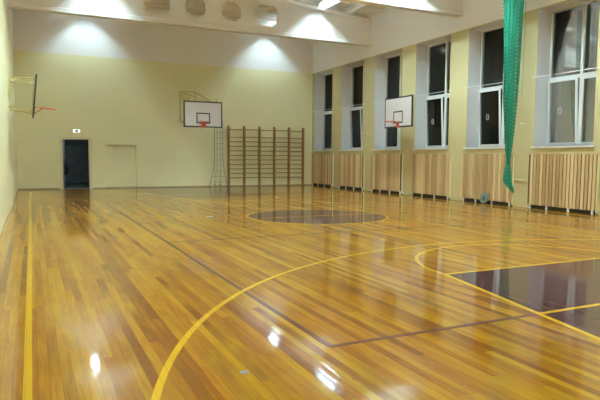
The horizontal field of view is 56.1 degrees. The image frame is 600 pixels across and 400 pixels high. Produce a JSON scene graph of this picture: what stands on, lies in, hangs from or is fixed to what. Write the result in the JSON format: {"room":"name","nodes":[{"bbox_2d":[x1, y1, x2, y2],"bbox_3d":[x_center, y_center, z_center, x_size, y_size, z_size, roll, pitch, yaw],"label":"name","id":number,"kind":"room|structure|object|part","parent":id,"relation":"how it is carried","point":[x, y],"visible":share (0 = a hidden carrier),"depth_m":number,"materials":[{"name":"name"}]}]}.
{"room":"school gymnasium","nodes":[
{"label":"school gymnasium","id":0,"kind":"room"},
{"bbox_2d":[0,0,17,233],"bbox_3d":[-6.045,-3.816,10.809,0.300,9.100,29.800,-2,5,-25],"label":"wall","id":1,"kind":"structure","parent":0,"point":[8,152],"depth_m":15.46,"materials":[{"name":"paint"}]},
{"bbox_2d":[8,74,55,117],"bbox_3d":[-8.180,-3.142,17.176,1.359,1.179,1.750,-2,5,-25],"label":"basketball backboard","id":2,"kind":"object","parent":1,"relation":"attached to","point":[34,83],"visible":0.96,"depth_m":16.61,"materials":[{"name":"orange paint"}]},
{"bbox_3d":[-8.736,-3.193,16.906,0.040,0.900,1.140,4,2,-26],"label":"wall frame","id":3,"kind":"part","parent":2,"relation":"part of","materials":[{"name":"beige paint"}]},
{"bbox_3d":[-8.225,-2.685,16.541,0.653,0.155,0.044,-1,5,-19],"label":"support arm","id":4,"kind":"part","parent":2,"relation":"part of","materials":[{"name":"beige paint"}]},
{"bbox_3d":[-8.728,-2.769,17.594,0.653,0.155,0.044,-2,5,-32],"label":"support arm","id":5,"kind":"part","parent":2,"relation":"part of","materials":[{"name":"beige paint"}]},
{"bbox_3d":[-8.141,-3.581,16.510,0.658,0.051,0.044,-1,5,-19],"label":"support arm","id":6,"kind":"part","parent":2,"relation":"part of","materials":[{"name":"beige paint"}]},
{"bbox_3d":[-8.145,-3.157,17.192,0.035,1.120,1.280,4,2,-26],"label":"board frame","id":7,"kind":"part","parent":2,"relation":"part of","materials":[{"name":"beige paint"}]},
{"bbox_2d":[65,183,88,187],"bbox_3d":[-11.633,-0.664,28.344,2.650,0.120,5.480,-2,5,-25],"label":"floor","id":8,"kind":"structure","parent":0,"point":[67,185],"depth_m":28.51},
{"bbox_2d":[12,9,312,188],"bbox_3d":[-5.620,-5.092,27.643,15.580,9.100,0.320,-2,5,-25],"label":"wall","id":9,"kind":"structure","parent":0,"point":[116,82],"depth_m":26.91,"materials":[{"name":"paint"}]},
{"bbox_2d":[59,137,92,188],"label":"door frame","id":10,"kind":"structure","parent":9,"relation":"in","point":[61,142],"depth_m":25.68,"materials":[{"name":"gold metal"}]},
{"bbox_2d":[64,160,68,175],"bbox_3d":[-10.916,-1.499,26.260,0.230,0.712,0.313,-2,5,-25],"label":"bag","id":11,"kind":"object","parent":10,"relation":"hanging from","point":[66,170],"visible":0.94,"depth_m":26.18,"materials":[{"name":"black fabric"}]},
{"bbox_2d":[64,143,84,182],"bbox_3d":[-12.397,-2.015,30.743,1.160,2.200,0.112,-2,5,-25],"label":"door","id":12,"kind":"structure","parent":10,"relation":"in","point":[74,152],"depth_m":30.79,"materials":[{"name":"black metal"}]},
{"bbox_2d":[105,145,136,187],"bbox_3d":[-8.435,-1.550,26.501,1.390,2.070,0.180,-2,5,-25],"label":"door","id":13,"kind":"structure","parent":9,"relation":"in","point":[120,160],"depth_m":26.53,"materials":[{"name":"beige paint"}]},
{"bbox_2d":[18,184,311,189],"bbox_3d":[-5.848,-0.660,27.696,14.380,0.050,0.020,-2,5,-25],"label":"baseboard","id":14,"kind":"structure","parent":9,"relation":"attached to","point":[281,184],"depth_m":27.60,"materials":[{"name":"paint"}]},
{"bbox_2d":[179,91,221,127],"bbox_3d":[-4.787,-4.231,25.897,1.740,1.900,3.661,-2,5,-25],"label":"basketball backboard","id":15,"kind":"object","parent":9,"relation":"attached to","point":[203,114],"visible":1,"depth_m":24.84,"materials":[{"name":"white paint"}]},
{"bbox_3d":[-5.492,-4.562,27.546,0.800,1.500,0.040,-2,5,-25],"label":"wall frame","id":16,"kind":"part","parent":15,"relation":"part of","materials":[{"name":"beige paint"}]},
{"bbox_2d":[228,125,303,185],"bbox_3d":[-1.728,-2.283,29.449,4.260,3.080,0.174,-2,5,-25],"label":"wall bars","id":17,"kind":"object","parent":9,"relation":"attached to","point":[244,129],"visible":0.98,"depth_m":29.34,"materials":[{"name":"brown wood"}]},
{"bbox_2d":[143,0,383,26],"bbox_3d":[0.609,-7.804,13.670,14.780,1.028,30.000,-2,5,-25],"label":"ceiling","id":18,"kind":"structure","parent":0,"point":[265,16],"depth_m":25.53,"materials":[{"name":"white paint"}]},
{"bbox_2d":[318,0,340,8],"bbox_3d":[1.302,-8.148,22.584,0.376,0.498,1.912,-2,5,-25],"label":"ceiling light","id":19,"kind":"object","parent":18,"relation":"hanging from","point":[325,4],"visible":1,"depth_m":23.02,"materials":[{"name":"white"}]},
{"bbox_2d":[0,185,599,399],"bbox_3d":[0.594,0.494,14.210,14.780,0.122,30.000,-2,5,-25],"label":"floor","id":20,"kind":"structure","parent":0,"point":[315,292],"depth_m":6.14,"materials":[{"name":"brown wood"}]},
{"bbox_2d":[209,120,228,186],"bbox_3d":[-4.067,-2.300,27.949,1.000,3.313,0.227,-2,5,-25],"label":"stand","id":21,"kind":"object","parent":20,"relation":"on","point":[220,165],"visible":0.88,"depth_m":27.87,"materials":[{"name":"grey metal"}]},
{"bbox_3d":[-4.340,-2.279,27.721,0.284,3.303,0.028,-2,5,-25],"label":"leg","id":22,"kind":"part","parent":21,"relation":"part of","materials":[{"name":"grey metal"}]},
{"bbox_3d":[-3.717,-2.297,28.017,0.284,3.303,0.028,-2,5,-25],"label":"leg","id":23,"kind":"part","parent":21,"relation":"part of","materials":[{"name":"grey metal"}]},
{"bbox_2d":[239,370,249,373],"bbox_3d":[-0.388,1.206,3.943,0.072,0.005,0.072,-2,5,-25],"label":"cap","id":24,"kind":"object","parent":20,"relation":"on","point":[242,371],"visible":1,"depth_m":3.93,"materials":[{"name":"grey metal"}]},
{"bbox_2d":[311,154,333,186],"bbox_3d":[1.152,-1.565,29.567,0.085,1.670,2.366,-2,5,-25],"label":"radiator cover","id":25,"kind":"object","parent":20,"relation":"on","point":[322,164],"visible":0.98,"depth_m":29.39,"materials":[{"name":"brown wood"}]},
{"bbox_2d":[338,154,364,189],"bbox_3d":[2.425,-1.354,26.903,0.085,1.670,2.366,-2,5,-25],"label":"radiator cover","id":26,"kind":"object","parent":20,"relation":"on","point":[351,167],"visible":0.99,"depth_m":26.75,"materials":[{"name":"brown wood"}]},
{"bbox_3d":[2.420,-1.403,26.897,0.025,1.510,2.330,-2,5,-25],"label":"backing frame","id":27,"kind":"part","parent":26,"relation":"part of","materials":[{"name":"beige wood"}]},
{"bbox_2d":[370,154,402,193],"bbox_3d":[3.697,-1.143,24.239,0.085,1.670,2.366,-2,5,-25],"label":"radiator cover","id":28,"kind":"object","parent":20,"relation":"on","point":[386,176],"visible":1,"depth_m":24.09,"materials":[{"name":"brown wood"}]},
{"bbox_3d":[3.692,-1.192,24.233,0.025,1.510,2.330,-2,5,-25],"label":"backing frame","id":29,"kind":"part","parent":28,"relation":"part of","materials":[{"name":"beige wood"}]},
{"bbox_2d":[410,154,451,198],"bbox_3d":[4.969,-0.931,21.575,0.085,1.670,2.366,-2,5,-25],"label":"radiator cover","id":30,"kind":"object","parent":20,"relation":"on","point":[430,174],"visible":1,"depth_m":21.43,"materials":[{"name":"brown wood"}]},
{"bbox_2d":[480,192,487,203],"bbox_3d":[6.163,-0.069,18.858,0.100,0.375,0.380,-2,5,-25],"label":"disc","id":31,"kind":"object","parent":20,"relation":"on","point":[484,196],"visible":1,"depth_m":18.83,"materials":[{"name":"white plastic"}]},
{"bbox_2d":[460,154,514,205],"bbox_3d":[6.241,-0.720,18.910,0.085,1.670,2.366,-2,5,-25],"label":"radiator cover","id":32,"kind":"object","parent":20,"relation":"on","point":[480,173],"visible":0.95,"depth_m":18.84,"materials":[{"name":"brown wood"}]},
{"bbox_2d":[526,153,599,214],"bbox_3d":[7.513,-0.509,16.246,0.085,1.670,2.366,-2,5,-25],"label":"radiator cover","id":33,"kind":"object","parent":20,"relation":"on","point":[565,182],"visible":1,"depth_m":16.08,"materials":[{"name":"brown wood"}]},
{"bbox_2d":[312,0,599,214],"bbox_3d":[7.422,-4.208,17.209,0.770,9.100,29.800,-2,5,-25],"label":"wall","id":34,"kind":"structure","parent":0,"point":[393,31],"depth_m":20.65,"materials":[{"name":"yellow paint"}]},
{"bbox_2d":[8,0,370,46],"bbox_3d":[-3.377,-7.591,22.072,14.380,1.780,0.320,-2,5,-25],"label":"beam","id":35,"kind":"structure","parent":34,"relation":"attached to","point":[294,19],"depth_m":22.50,"materials":[{"name":"white paint"}]},
{"bbox_2d":[312,72,332,150],"bbox_3d":[1.493,-4.632,29.542,0.790,4.125,2.280,-2,5,-25],"label":"window","id":36,"kind":"structure","parent":34,"relation":"in","point":[327,91],"depth_m":30.13,"materials":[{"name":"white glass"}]},
{"bbox_3d":[1.501,-3.678,30.114,0.045,1.920,1.007,-2,5,-25],"label":"sash frame","id":37,"kind":"part","parent":36,"relation":"part of","materials":[{"name":"white plastic"}]},
{"bbox_3d":[1.728,-4.662,29.652,0.070,4.080,2.020,-2,5,-25],"label":"frame","id":38,"kind":"part","parent":36,"relation":"part of","materials":[{"name":"white plastic"}]},
{"bbox_3d":[1.503,-3.678,30.114,0.014,1.810,0.897,-2,5,-25],"label":"pane","id":39,"kind":"part","parent":36,"relation":"part of","materials":[{"name":"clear glass"}]},
{"bbox_3d":[1.542,-5.705,29.973,0.015,1.930,1.015,-2,5,-25],"label":"pane","id":40,"kind":"part","parent":36,"relation":"part of","materials":[{"name":"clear glass"}]},
{"bbox_2d":[339,64,364,150],"bbox_3d":[2.765,-4.421,26.878,0.790,4.125,2.280,-2,5,-25],"label":"window","id":41,"kind":"structure","parent":34,"relation":"in","point":[356,112],"depth_m":27.37,"materials":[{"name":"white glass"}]},
{"bbox_3d":[2.728,-3.463,27.428,0.045,1.920,1.007,-5,6,-25],"label":"sash frame","id":42,"kind":"part","parent":41,"relation":"part of","materials":[{"name":"white plastic"}]},
{"bbox_3d":[2.729,-3.463,27.429,0.014,1.810,0.897,-5,6,-25],"label":"pane","id":43,"kind":"part","parent":41,"relation":"part of","materials":[{"name":"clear glass"}]},
{"bbox_3d":[3.000,-4.450,26.988,0.070,4.080,2.020,-2,5,-25],"label":"frame","id":44,"kind":"part","parent":41,"relation":"part of","materials":[{"name":"white plastic"}]},
{"bbox_3d":[2.815,-5.494,27.308,0.015,1.930,1.015,-2,5,-25],"label":"pane","id":45,"kind":"part","parent":41,"relation":"part of","materials":[{"name":"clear glass"}]},
{"bbox_2d":[372,53,401,149],"bbox_3d":[4.037,-4.210,24.214,0.790,4.125,2.280,-2,5,-25],"label":"window","id":46,"kind":"structure","parent":34,"relation":"in","point":[393,77],"depth_m":24.67,"materials":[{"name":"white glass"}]},
{"bbox_3d":[4.047,-3.256,24.786,0.014,1.810,0.897,-2,5,-25],"label":"pane","id":47,"kind":"part","parent":46,"relation":"part of","materials":[{"name":"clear glass"}]},
{"bbox_3d":[4.046,-3.256,24.785,0.045,1.920,1.007,-2,5,-25],"label":"sash frame","id":48,"kind":"part","parent":46,"relation":"part of","materials":[{"name":"white plastic"}]},
{"bbox_3d":[4.272,-4.239,24.324,0.070,4.080,2.020,-2,5,-25],"label":"frame","id":49,"kind":"part","parent":46,"relation":"part of","materials":[{"name":"white plastic"}]},
{"bbox_3d":[4.087,-5.282,24.644,0.015,1.930,1.015,-2,5,-25],"label":"pane","id":50,"kind":"part","parent":46,"relation":"part of","materials":[{"name":"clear glass"}]},
{"bbox_3d":[4.473,-3.184,23.889,0.045,1.920,0.787,-2,5,-25],"label":"sash frame","id":51,"kind":"part","parent":46,"relation":"part of","materials":[{"name":"white plastic"}]},
{"bbox_2d":[384,95,412,128],"bbox_3d":[3.844,-3.440,22.156,1.086,1.200,1.791,1,4,8],"label":"basketball backboard","id":52,"kind":"object","parent":34,"relation":"attached to","point":[398,110],"visible":1,"depth_m":21.94,"materials":[{"name":"white paint"}]},
{"bbox_2d":[337,0,463,17],"bbox_3d":[-0.824,-7.167,16.725,14.380,1.780,0.320,-2,5,-25],"label":"beam","id":53,"kind":"structure","parent":34,"relation":"attached to","point":[450,8],"depth_m":19.08,"materials":[{"name":"white paint"}]},
{"bbox_2d":[412,40,451,149],"bbox_3d":[5.310,-3.998,21.549,0.790,4.125,2.280,-2,5,-25],"label":"window","id":54,"kind":"structure","parent":34,"relation":"in","point":[438,69],"depth_m":21.91,"materials":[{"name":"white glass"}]},
{"bbox_3d":[5.219,-1.962,21.668,0.620,0.045,2.120,-2,5,-25],"label":"sill","id":55,"kind":"part","parent":54,"relation":"part of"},
{"bbox_3d":[5.272,-3.040,22.099,0.045,1.920,1.007,-5,6,-25],"label":"sash frame","id":56,"kind":"part","parent":54,"relation":"part of","materials":[{"name":"white plastic"}]},
{"bbox_3d":[5.274,-3.041,22.100,0.014,1.810,0.897,-5,6,-25],"label":"pane","id":57,"kind":"part","parent":54,"relation":"part of","materials":[{"name":"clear glass"}]},
{"bbox_3d":[5.359,-5.071,21.980,0.015,1.930,1.015,-2,5,-25],"label":"pane","id":58,"kind":"part","parent":54,"relation":"part of","materials":[{"name":"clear glass"}]},
{"bbox_3d":[5.545,-4.028,21.659,0.070,4.080,2.020,-2,5,-25],"label":"frame","id":59,"kind":"part","parent":54,"relation":"part of","materials":[{"name":"white plastic"}]},
{"bbox_3d":[5.642,-4.030,21.706,0.006,3.880,1.820,-2,5,-25],"label":"pane","id":60,"kind":"part","parent":54,"relation":"part of","materials":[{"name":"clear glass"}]},
{"bbox_3d":[5.746,-2.973,21.225,0.045,1.920,0.787,-2,5,-25],"label":"sash frame","id":61,"kind":"part","parent":54,"relation":"part of","materials":[{"name":"white plastic"}]},
{"bbox_3d":[5.747,-2.973,21.226,0.014,1.810,0.677,-2,5,-25],"label":"pane","id":62,"kind":"part","parent":54,"relation":"part of","materials":[{"name":"clear glass"}]},
{"bbox_3d":[5.787,-5.000,21.084,0.015,1.930,0.795,-2,5,-25],"label":"pane","id":63,"kind":"part","parent":54,"relation":"part of","materials":[{"name":"clear glass"}]},
{"bbox_2d":[464,25,505,148],"bbox_3d":[6.582,-3.787,18.885,0.790,4.125,2.280,-2,5,-25],"label":"window","id":64,"kind":"structure","parent":34,"relation":"in","point":[490,95],"depth_m":19.36,"materials":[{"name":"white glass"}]},
{"bbox_3d":[6.491,-1.751,19.003,0.620,0.045,2.120,-2,5,-25],"label":"sill","id":65,"kind":"part","parent":64,"relation":"part of","materials":[{"name":"white plastic"}]},
{"bbox_3d":[6.545,-2.829,19.435,0.045,1.920,1.007,-5,6,-25],"label":"sash frame","id":66,"kind":"part","parent":64,"relation":"part of","materials":[{"name":"white plastic"}]},
{"bbox_3d":[6.546,-2.829,19.436,0.014,1.810,0.897,-5,6,-25],"label":"pane","id":67,"kind":"part","parent":64,"relation":"part of","materials":[{"name":"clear glass"}]},
{"bbox_3d":[6.817,-3.816,18.995,0.070,4.080,2.020,-2,5,-25],"label":"frame","id":68,"kind":"part","parent":64,"relation":"part of","materials":[{"name":"white plastic"}]},
{"bbox_3d":[6.631,-4.860,19.315,0.015,1.930,1.015,-2,5,-25],"label":"pane","id":69,"kind":"part","parent":64,"relation":"part of","materials":[{"name":"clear glass"}]},
{"bbox_3d":[6.914,-3.819,19.041,0.006,3.880,1.820,-2,5,-25],"label":"pane","id":70,"kind":"part","parent":64,"relation":"part of","materials":[{"name":"glass"}]},
{"bbox_3d":[7.018,-2.762,18.561,0.045,1.920,0.787,-2,5,-25],"label":"sash frame","id":71,"kind":"part","parent":64,"relation":"part of","materials":[{"name":"white plastic"}]},
{"bbox_2d":[503,0,525,192],"bbox_3d":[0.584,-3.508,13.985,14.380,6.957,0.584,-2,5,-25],"label":"net","id":72,"kind":"object","parent":34,"relation":"hanging from","point":[511,7],"visible":1,"depth_m":16.61,"materials":[{"name":"teal fabric"}]},
{"bbox_3d":[6.555,-5.107,16.420,0.037,4.000,0.012,3,5,26],"label":"loose cord","id":73,"kind":"part","parent":72,"relation":"part of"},
{"bbox_2d":[531,0,599,147],"bbox_3d":[7.854,-3.576,16.221,0.790,4.125,2.280,-2,5,-25],"label":"window","id":74,"kind":"structure","parent":34,"relation":"in","point":[562,19],"depth_m":16.57,"materials":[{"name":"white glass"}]},
{"bbox_3d":[7.818,-2.618,16.771,0.014,1.810,0.897,-5,6,-25],"label":"pane","id":75,"kind":"part","parent":74,"relation":"part of","materials":[{"name":"glass"}]},
{"bbox_3d":[7.763,-1.539,16.339,0.620,0.045,2.120,-2,5,-25],"label":"sill","id":76,"kind":"part","parent":74,"relation":"part of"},
{"bbox_3d":[7.817,-2.618,16.771,0.045,1.920,1.007,-5,6,-25],"label":"sash frame","id":77,"kind":"part","parent":74,"relation":"part of","materials":[{"name":"white plastic"}]},
{"bbox_3d":[7.904,-4.649,16.651,0.015,1.930,1.015,-2,5,-25],"label":"pane","id":78,"kind":"part","parent":74,"relation":"part of","materials":[{"name":"clear glass"}]},
{"bbox_3d":[7.542,-3.629,16.068,0.022,0.040,2.280,-2,5,-25],"label":"safety rod","id":79,"kind":"part","parent":74,"relation":"part of","materials":[{"name":"white metal"}]},
{"bbox_3d":[8.188,-3.608,16.378,0.050,4.080,2.020,-2,5,-25],"label":"frame","id":80,"kind":"part","parent":74,"relation":"part of","materials":[{"name":"white plastic"}]},
{"bbox_3d":[8.290,-2.551,15.897,0.045,1.920,0.787,-2,5,-25],"label":"sash frame","id":81,"kind":"part","parent":74,"relation":"part of","materials":[{"name":"white plastic"}]}
]}

